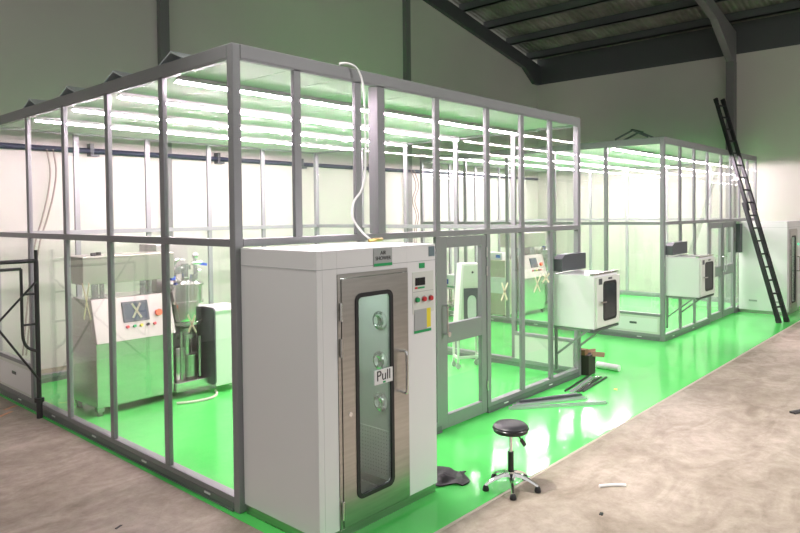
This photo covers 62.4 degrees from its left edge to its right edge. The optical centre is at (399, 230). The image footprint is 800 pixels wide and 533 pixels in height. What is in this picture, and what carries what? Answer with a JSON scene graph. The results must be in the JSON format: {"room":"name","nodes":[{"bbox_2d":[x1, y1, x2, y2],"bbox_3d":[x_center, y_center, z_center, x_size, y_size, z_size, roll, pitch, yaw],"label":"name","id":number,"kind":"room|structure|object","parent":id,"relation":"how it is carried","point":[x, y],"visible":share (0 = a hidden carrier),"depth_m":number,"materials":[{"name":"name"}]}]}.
{"room":"factory hall","nodes":[
{"label":"factory hall","id":0,"kind":"room"},
{"bbox_2d":[0,0,537,369],"bbox_3d":[-5.609,-3.347,10.959,0.200,11.158,30.800,1,2,42],"label":"wall","id":1,"kind":"structure","parent":0,"point":[47,47],"depth_m":12.79,"materials":[{"name":"beige paint"}]},
{"bbox_2d":[0,142,537,179],"bbox_3d":[-2.921,-1.450,13.720,0.135,0.210,22.400,1,2,42],"label":"pipe","id":2,"kind":"object","parent":1,"relation":"attached to","point":[91,152],"visible":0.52,"depth_m":12.59,"materials":[{"name":"grey metal"}]},
{"bbox_2d":[22,149,56,355],"bbox_3d":[-5.720,0.321,10.481,0.045,3.254,0.577,1,2,42],"label":"hanging cable","id":3,"kind":"object","parent":2,"relation":"hanging from","point":[46,149],"visible":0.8,"depth_m":10.53,"materials":[{"name":"beige plastic"}]},
{"bbox_2d":[411,170,418,242],"bbox_3d":[0.400,-0.241,17.288,0.046,2.707,0.304,1,2,42],"label":"hanging cable","id":4,"kind":"object","parent":2,"relation":"hanging from","point":[411,170],"visible":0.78,"depth_m":17.29,"materials":[{"name":"beige plastic"}]},
{"bbox_2d":[423,0,540,84],"bbox_3d":[-5.584,-6.692,10.687,0.138,4.418,30.600,1,2,42],"label":"rafter","id":5,"kind":"object","parent":1,"relation":"on","point":[532,70],"visible":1,"depth_m":19.80,"materials":[{"name":"grey metal"}]},
{"bbox_2d":[459,0,510,11],"bbox_3d":[10.232,-6.263,11.310,22.850,0.220,0.140,1,2,42],"label":"purlin","id":6,"kind":"structure","parent":5,"relation":"on","point":[475,4],"depth_m":18.48,"materials":[{"name":"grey metal"}]},
{"bbox_2d":[483,0,614,29],"bbox_3d":[11.050,-6.044,12.224,22.850,0.220,0.140,1,2,42],"label":"purlin","id":7,"kind":"structure","parent":5,"relation":"on","point":[574,4],"depth_m":18.50,"materials":[{"name":"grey metal"}]},
{"bbox_2d":[506,0,727,45],"bbox_3d":[11.868,-5.826,13.137,22.850,0.220,0.140,1,2,42],"label":"purlin","id":8,"kind":"structure","parent":5,"relation":"on","point":[679,5],"depth_m":18.51,"materials":[{"name":"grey metal"}]},
{"bbox_2d":[526,0,799,59],"bbox_3d":[12.686,-5.607,14.051,22.850,0.220,0.140,1,2,42],"label":"purlin","id":9,"kind":"structure","parent":5,"relation":"on","point":[790,6],"depth_m":18.66,"materials":[{"name":"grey metal"}]},
{"bbox_2d":[0,295,799,532],"bbox_3d":[2.951,2.431,3.469,23.050,0.204,30.800,1,2,42],"label":"floor","id":10,"kind":"structure","parent":0,"point":[721,454],"depth_m":6.79,"materials":[{"name":"paint"}]},
{"bbox_2d":[0,250,44,418],"bbox_3d":[-4.829,1.280,7.615,0.123,2.060,1.325,1,2,42],"label":"frame","id":11,"kind":"object","parent":10,"relation":"on","point":[39,399],"visible":1,"depth_m":8.03,"materials":[{"name":"grey paint"}]},
{"bbox_2d":[64,244,231,416],"bbox_3d":[-3.320,1.224,9.034,1.160,2.060,2.260,1,2,42],"label":"machine","id":12,"kind":"object","parent":10,"relation":"on","point":[202,358],"visible":0.9,"depth_m":8.55,"materials":[{"name":"silver metal"}]},
{"bbox_2d":[157,0,172,236],"bbox_3d":[-4.332,-2.665,12.149,0.118,9.709,0.180,1,2,42],"label":"column","id":13,"kind":"structure","parent":10,"relation":"on","point":[163,31],"depth_m":12.10,"materials":[{"name":"grey paint"}]},
{"bbox_2d":[177,389,217,404],"bbox_3d":[-2.638,2.234,8.840,0.243,0.036,0.724,0,2,29],"label":"hose","id":14,"kind":"object","parent":10,"relation":"on","point":[215,390],"visible":1,"depth_m":8.70,"materials":[{"name":"beige plastic"}]},
{"bbox_2d":[0,42,580,513],"bbox_3d":[-1.515,0.298,9.586,6.036,3.846,6.064,1,2,42],"label":"cleanroom","id":15,"kind":"object","parent":10,"relation":"on","point":[236,65],"visible":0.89,"depth_m":7.60,"materials":[{"name":"silver metal"}]},
{"bbox_2d":[0,359,30,394],"bbox_3d":[-5.199,1.964,8.914,1.183,0.305,0.008,1,2,42],"label":"return grille","id":16,"kind":"object","parent":15,"relation":"attached to","point":[14,376],"depth_m":8.88,"materials":[{"name":"white metal"}]},
{"bbox_2d":[23,99,46,107],"bbox_3d":[-4.549,-1.625,8.540,0.520,0.115,0.450,1,2,42],"label":"hood","id":17,"kind":"object","parent":15,"relation":"on","point":[30,102],"visible":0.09,"depth_m":8.42,"materials":[{"name":"silver metal"}]},
{"bbox_2d":[59,86,85,96],"bbox_3d":[-3.679,-1.614,7.759,0.520,0.115,0.450,1,2,42],"label":"hood","id":18,"kind":"object","parent":15,"relation":"on","point":[69,89],"visible":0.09,"depth_m":7.64,"materials":[{"name":"silver metal"}]},
{"bbox_2d":[104,70,132,82],"bbox_3d":[-2.808,-1.604,6.977,0.520,0.115,0.450,1,2,42],"label":"hood","id":19,"kind":"object","parent":15,"relation":"on","point":[114,74],"visible":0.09,"depth_m":6.86,"materials":[{"name":"silver metal"}]},
{"bbox_2d":[159,51,190,64],"bbox_3d":[-1.945,-1.593,6.202,0.520,0.115,0.450,1,2,42],"label":"hood","id":20,"kind":"object","parent":15,"relation":"on","point":[172,55],"visible":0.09,"depth_m":6.10,"materials":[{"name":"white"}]},
{"bbox_2d":[33,116,362,149],"bbox_3d":[-2.707,-1.498,10.594,0.150,0.070,5.830,1,2,42],"label":"batten","id":21,"kind":"object","parent":15,"relation":"attached to","point":[37,119],"visible":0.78,"depth_m":9.91,"materials":[{"name":"white plastic"}]},
{"bbox_2d":[71,106,407,146],"bbox_3d":[-1.836,-1.488,9.812,0.150,0.070,5.830,1,2,42],"label":"batten","id":22,"kind":"object","parent":15,"relation":"attached to","point":[82,109],"visible":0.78,"depth_m":8.93,"materials":[{"name":"white plastic"}]},
{"bbox_2d":[117,92,460,140],"bbox_3d":[-0.966,-1.477,9.031,0.150,0.070,5.830,1,2,42],"label":"batten","id":23,"kind":"object","parent":15,"relation":"attached to","point":[126,96],"visible":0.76,"depth_m":8.17,"materials":[{"name":"white plastic"}]},
{"bbox_2d":[173,76,517,134],"bbox_3d":[-0.103,-1.467,8.255,0.150,0.070,5.830,1,2,42],"label":"batten","id":24,"kind":"object","parent":15,"relation":"attached to","point":[180,79],"visible":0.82,"depth_m":7.33,"materials":[{"name":"white plastic"}]},
{"bbox_2d":[339,62,382,241],"bbox_3d":[-0.343,-0.744,6.248,0.413,1.703,0.204,-1,2,-29],"label":"power cable","id":25,"kind":"object","parent":15,"relation":"hanging from","point":[341,63],"visible":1,"depth_m":6.30,"materials":[{"name":"white plastic"},{"name":"brass"}]},
{"bbox_2d":[553,252,619,368],"bbox_3d":[2.660,1.133,9.313,0.682,1.610,0.770,1,2,42],"label":"box","id":26,"kind":"object","parent":15,"relation":"attached to","point":[586,301],"visible":1,"depth_m":9.12,"materials":[{"name":"white metal"}]},
{"bbox_2d":[241,242,436,532],"bbox_3d":[-0.452,1.219,5.578,1.026,2.184,1.368,1,2,42],"label":"shower","id":27,"kind":"object","parent":10,"relation":"on","point":[339,339],"visible":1,"depth_m":5.18,"materials":[{"name":"white metal"}]},
{"bbox_2d":[360,423,388,475],"bbox_3d":[-0.198,1.979,5.955,0.795,0.400,0.006,1,2,42],"label":"return grille","id":28,"kind":"object","parent":27,"relation":"attached to","point":[374,438],"depth_m":5.98,"materials":[{"name":"white metal"}]},
{"bbox_2d":[402,0,412,242],"bbox_3d":[0.205,-2.145,17.208,0.118,8.319,0.180,1,2,42],"label":"column","id":29,"kind":"structure","parent":10,"relation":"on","point":[405,3],"depth_m":17.12,"materials":[{"name":"grey metal"}]},
{"bbox_2d":[447,287,453,309],"bbox_3d":[1.377,1.701,16.449,0.750,0.635,0.600,1,2,42],"label":"steel table","id":30,"kind":"object","parent":10,"relation":"on","point":[451,303],"visible":0.11,"depth_m":16.64,"materials":[{"name":"silver metal"}]},
{"bbox_2d":[447,274,453,287],"bbox_3d":[1.345,1.237,16.340,0.420,0.300,0.302,1,2,42],"label":"carton","id":31,"kind":"object","parent":30,"relation":"on","point":[450,277],"visible":0.3,"depth_m":16.23,"materials":[{"name":"white cardboard"}]},
{"bbox_2d":[435,466,469,486],"bbox_3d":[0.445,2.257,6.117,0.414,0.061,0.474,0,1,13],"label":"crumpled bag","id":32,"kind":"object","parent":10,"relation":"on","point":[446,476],"visible":0.82,"depth_m":6.05,"materials":[{"name":"black plastic"}]},
{"bbox_2d":[452,262,477,368],"bbox_3d":[1.070,1.341,10.501,0.460,1.660,0.234,-1,1,-16],"label":"machine","id":33,"kind":"object","parent":10,"relation":"on","point":[466,287],"visible":0.64,"depth_m":10.39,"materials":[{"name":"white metal"}]},
{"bbox_2d":[491,259,511,316],"bbox_3d":[2.284,1.353,15.508,0.810,1.360,0.470,1,2,42],"label":"cabinet","id":34,"kind":"object","parent":10,"relation":"on","point":[498,267],"visible":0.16,"depth_m":15.24,"materials":[{"name":"beige metal"}]},
{"bbox_2d":[490,252,505,259],"bbox_3d":[2.289,0.588,15.481,0.420,0.170,0.284,1,2,42],"label":"instrument","id":35,"kind":"object","parent":34,"relation":"on","point":[493,255],"visible":0.64,"depth_m":15.35,"materials":[{"name":"white plastic"}]},
{"bbox_2d":[482,419,540,500],"bbox_3d":[1.000,1.996,5.894,0.513,0.585,0.492,1,2,42],"label":"stool","id":36,"kind":"object","parent":10,"relation":"on","point":[510,428],"visible":1,"depth_m":5.83,"materials":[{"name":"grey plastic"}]},
{"bbox_2d":[500,232,572,311],"bbox_3d":[3.289,0.967,16.495,1.160,2.060,2.260,1,2,42],"label":"mixer","id":37,"kind":"object","parent":10,"relation":"on","point":[535,256],"visible":0.48,"depth_m":15.92,"materials":[{"name":"silver metal"}]},
{"bbox_2d":[516,395,582,403],"bbox_3d":[1.950,2.197,8.599,0.979,0.026,0.050,-1,2,-20],"label":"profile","id":38,"kind":"object","parent":10,"relation":"on","point":[582,395],"visible":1,"depth_m":8.59,"materials":[{"name":"grey metal"}]},
{"bbox_2d":[519,393,581,402],"bbox_3d":[1.966,2.172,8.587,0.922,0.020,0.036,-1,2,-19],"label":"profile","id":39,"kind":"object","parent":38,"relation":"on","point":[579,394],"visible":1,"depth_m":8.57,"materials":[{"name":"grey metal"}]},
{"bbox_2d":[512,396,587,405],"bbox_3d":[1.940,2.200,8.510,1.064,0.026,0.056,-1,2,-18],"label":"metal bar","id":40,"kind":"object","parent":10,"relation":"on","point":[581,397],"visible":0.92,"depth_m":8.50,"materials":[{"name":"grey metal"}]},
{"bbox_2d":[524,392,578,399],"bbox_3d":[1.980,2.195,8.696,0.878,0.026,0.051,-1,2,-22],"label":"metal bar","id":41,"kind":"object","parent":10,"relation":"on","point":[576,392],"visible":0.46,"depth_m":8.76,"materials":[{"name":"grey metal"}]},
{"bbox_2d":[509,401,607,409],"bbox_3d":[1.999,2.201,8.329,1.298,0.030,0.046,-1,1,-9],"label":"metal bar","id":42,"kind":"object","parent":10,"relation":"on","point":[596,402],"visible":1,"depth_m":8.32,"materials":[{"name":"grey metal"}]},
{"bbox_2d":[564,375,588,391],"bbox_3d":[2.526,2.174,9.422,0.022,0.020,0.969,0,2,34],"label":"metal bar","id":43,"kind":"object","parent":10,"relation":"on","point":[587,376],"visible":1,"depth_m":9.38,"materials":[{"name":"grey metal"}]},
{"bbox_2d":[569,376,594,392],"bbox_3d":[2.592,2.174,9.383,0.051,0.020,0.982,0,2,33],"label":"metal bar","id":44,"kind":"object","parent":10,"relation":"on","point":[584,382],"visible":1,"depth_m":9.34,"materials":[{"name":"grey metal"}]},
{"bbox_2d":[575,376,598,392],"bbox_3d":[2.666,2.173,9.377,0.022,0.020,0.990,0,2,34],"label":"metal bar","id":45,"kind":"object","parent":10,"relation":"on","point":[592,380],"visible":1,"depth_m":9.33,"materials":[{"name":"silver metal"}]},
{"bbox_2d":[420,136,756,341],"bbox_3d":[4.919,0.051,16.720,6.072,3.846,6.504,1,2,42],"label":"cleanroom","id":46,"kind":"object","parent":10,"relation":"on","point":[638,325],"visible":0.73,"depth_m":14.69,"materials":[{"name":"silver metal"}]},
{"bbox_2d":[468,158,591,171],"bbox_3d":[3.714,-1.745,17.740,0.150,0.070,6.270,1,2,42],"label":"batten","id":47,"kind":"object","parent":46,"relation":"attached to","point":[472,159],"visible":0.77,"depth_m":17.39,"materials":[{"name":"white plastic"}]},
{"bbox_2d":[510,155,629,169],"bbox_3d":[4.585,-1.735,16.958,0.150,0.070,6.270,1,2,42],"label":"batten","id":48,"kind":"object","parent":46,"relation":"attached to","point":[525,157],"visible":0.76,"depth_m":16.64,"materials":[{"name":"white plastic"}]},
{"bbox_2d":[557,151,670,167],"bbox_3d":[5.455,-1.724,16.177,0.150,0.070,6.270,1,2,42],"label":"batten","id":49,"kind":"object","parent":46,"relation":"attached to","point":[561,152],"visible":0.91,"depth_m":15.76,"materials":[{"name":"white plastic"}]},
{"bbox_2d":[615,129,652,139],"bbox_3d":[4.621,-1.873,12.933,0.663,0.186,0.550,1,2,42],"label":"bracket","id":50,"kind":"object","parent":46,"relation":"on","point":[631,130],"visible":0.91,"depth_m":12.87,"materials":[{"name":"grey metal"}]},
{"bbox_2d":[613,316,656,331],"bbox_3d":[4.520,1.794,12.803,0.923,0.245,0.008,1,2,42],"label":"return grille","id":51,"kind":"object","parent":46,"relation":"attached to","point":[627,323],"depth_m":12.74,"materials":[{"name":"white metal"}]},
{"bbox_2d":[610,147,713,164],"bbox_3d":[6.318,-1.714,15.402,0.150,0.070,6.270,1,2,42],"label":"batten","id":52,"kind":"object","parent":46,"relation":"attached to","point":[612,148],"visible":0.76,"depth_m":14.46,"materials":[{"name":"white plastic"}]},
{"bbox_2d":[666,241,714,327],"bbox_3d":[5.524,1.023,12.501,0.682,1.610,0.847,1,2,42],"label":"box","id":53,"kind":"object","parent":46,"relation":"attached to","point":[691,277],"visible":1,"depth_m":12.27,"materials":[{"name":"white metal"}]},
{"bbox_2d":[579,376,601,391],"bbox_3d":[2.710,2.173,9.378,0.018,0.020,0.969,0,2,34],"label":"metal bar","id":54,"kind":"object","parent":10,"relation":"on","point":[598,378],"visible":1,"depth_m":9.37,"materials":[{"name":"grey metal"}]},
{"bbox_2d":[581,348,604,375],"bbox_3d":[2.912,1.975,10.011,0.326,0.380,0.344,1,2,38],"label":"carton","id":55,"kind":"object","parent":10,"relation":"on","point":[588,356],"visible":0.86,"depth_m":9.93,"materials":[{"name":"black"}]},
{"bbox_2d":[582,376,606,391],"bbox_3d":[2.772,2.172,9.376,0.022,0.020,0.945,0,2,36],"label":"metal bar","id":56,"kind":"object","parent":10,"relation":"on","point":[605,377],"visible":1,"depth_m":9.32,"materials":[{"name":"grey metal"}]},
{"bbox_2d":[595,361,620,371],"bbox_3d":[3.228,2.105,10.254,0.098,0.100,0.370,-2,2,-45],"label":"tube","id":57,"kind":"object","parent":10,"relation":"on","point":[602,365],"visible":1,"depth_m":10.21,"materials":[{"name":"white plastic"}]},
{"bbox_2d":[599,483,625,487],"bbox_3d":[1.895,2.271,5.895,0.247,0.028,0.046,-1,1,-3],"label":"strip","id":58,"kind":"object","parent":10,"relation":"on","point":[609,484],"visible":1,"depth_m":5.89,"materials":[{"name":"white plastic"}]},
{"bbox_2d":[434,321,799,532],"bbox_3d":[5.266,2.127,10.623,0.030,0.002,16.550,1,2,42],"label":"trim","id":59,"kind":"structure","parent":10,"relation":"on","point":[656,404],"depth_m":6.85,"materials":[{"name":"beige"}]},
{"bbox_2d":[725,61,736,297],"bbox_3d":[9.067,-1.350,18.093,0.200,6.500,0.278,1,2,42],"label":"column","id":60,"kind":"structure","parent":10,"relation":"on","point":[731,66],"depth_m":17.98,"materials":[{"name":"grey paint"}]},
{"bbox_2d":[695,0,735,61],"bbox_3d":[2.889,-6.682,11.143,0.180,4.638,18.600,1,2,42],"label":"rafter","id":61,"kind":"object","parent":60,"relation":"on","point":[725,33],"visible":0.91,"depth_m":17.23,"materials":[{"name":"grey paint"}]},
{"bbox_2d":[713,98,789,322],"bbox_3d":[7.934,-0.560,14.988,0.351,5.122,1.669,-1,2,-28],"label":"ladder","id":62,"kind":"object","parent":10,"relation":"on","point":[745,204],"visible":1,"depth_m":14.91,"materials":[{"name":"black painted metal"},{"name":"black rubber"}]},
{"bbox_2d":[739,221,799,314],"bbox_3d":[9.059,0.855,16.081,1.128,2.184,1.372,1,2,42],"label":"shower","id":63,"kind":"object","parent":10,"relation":"on","point":[782,238],"visible":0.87,"depth_m":15.66,"materials":[{"name":"white"}]},
{"bbox_2d":[789,409,799,414],"bbox_3d":[4.950,2.186,8.052,0.500,0.022,0.075,-1,2,-24],"label":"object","id":64,"kind":"object","parent":10,"relation":"on","point":[797,411],"visible":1,"depth_m":7.96,"materials":[{"name":"grey"}]},
{"bbox_2d":[448,0,799,62],"bbox_3d":[2.984,-7.109,3.377,23.050,3.996,31.200,1,2,42],"label":"roof","id":65,"kind":"structure","parent":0,"point":[512,7],"depth_m":18.80,"materials":[{"name":"metal"}]},
{"bbox_2d":[537,44,799,297],"bbox_3d":[13.211,-1.418,14.692,22.850,6.720,0.200,1,2,42],"label":"wall","id":66,"kind":"structure","parent":0,"point":[675,101],"depth_m":19.29,"materials":[{"name":"beige paint"}]},
{"bbox_2d":[537,11,799,84],"bbox_3d":[13.124,-5.198,14.545,22.850,0.846,0.060,1,2,42],"label":"beam","id":67,"kind":"structure","parent":66,"relation":"on","point":[783,30],"depth_m":19.25,"materials":[{"name":"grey metal"}]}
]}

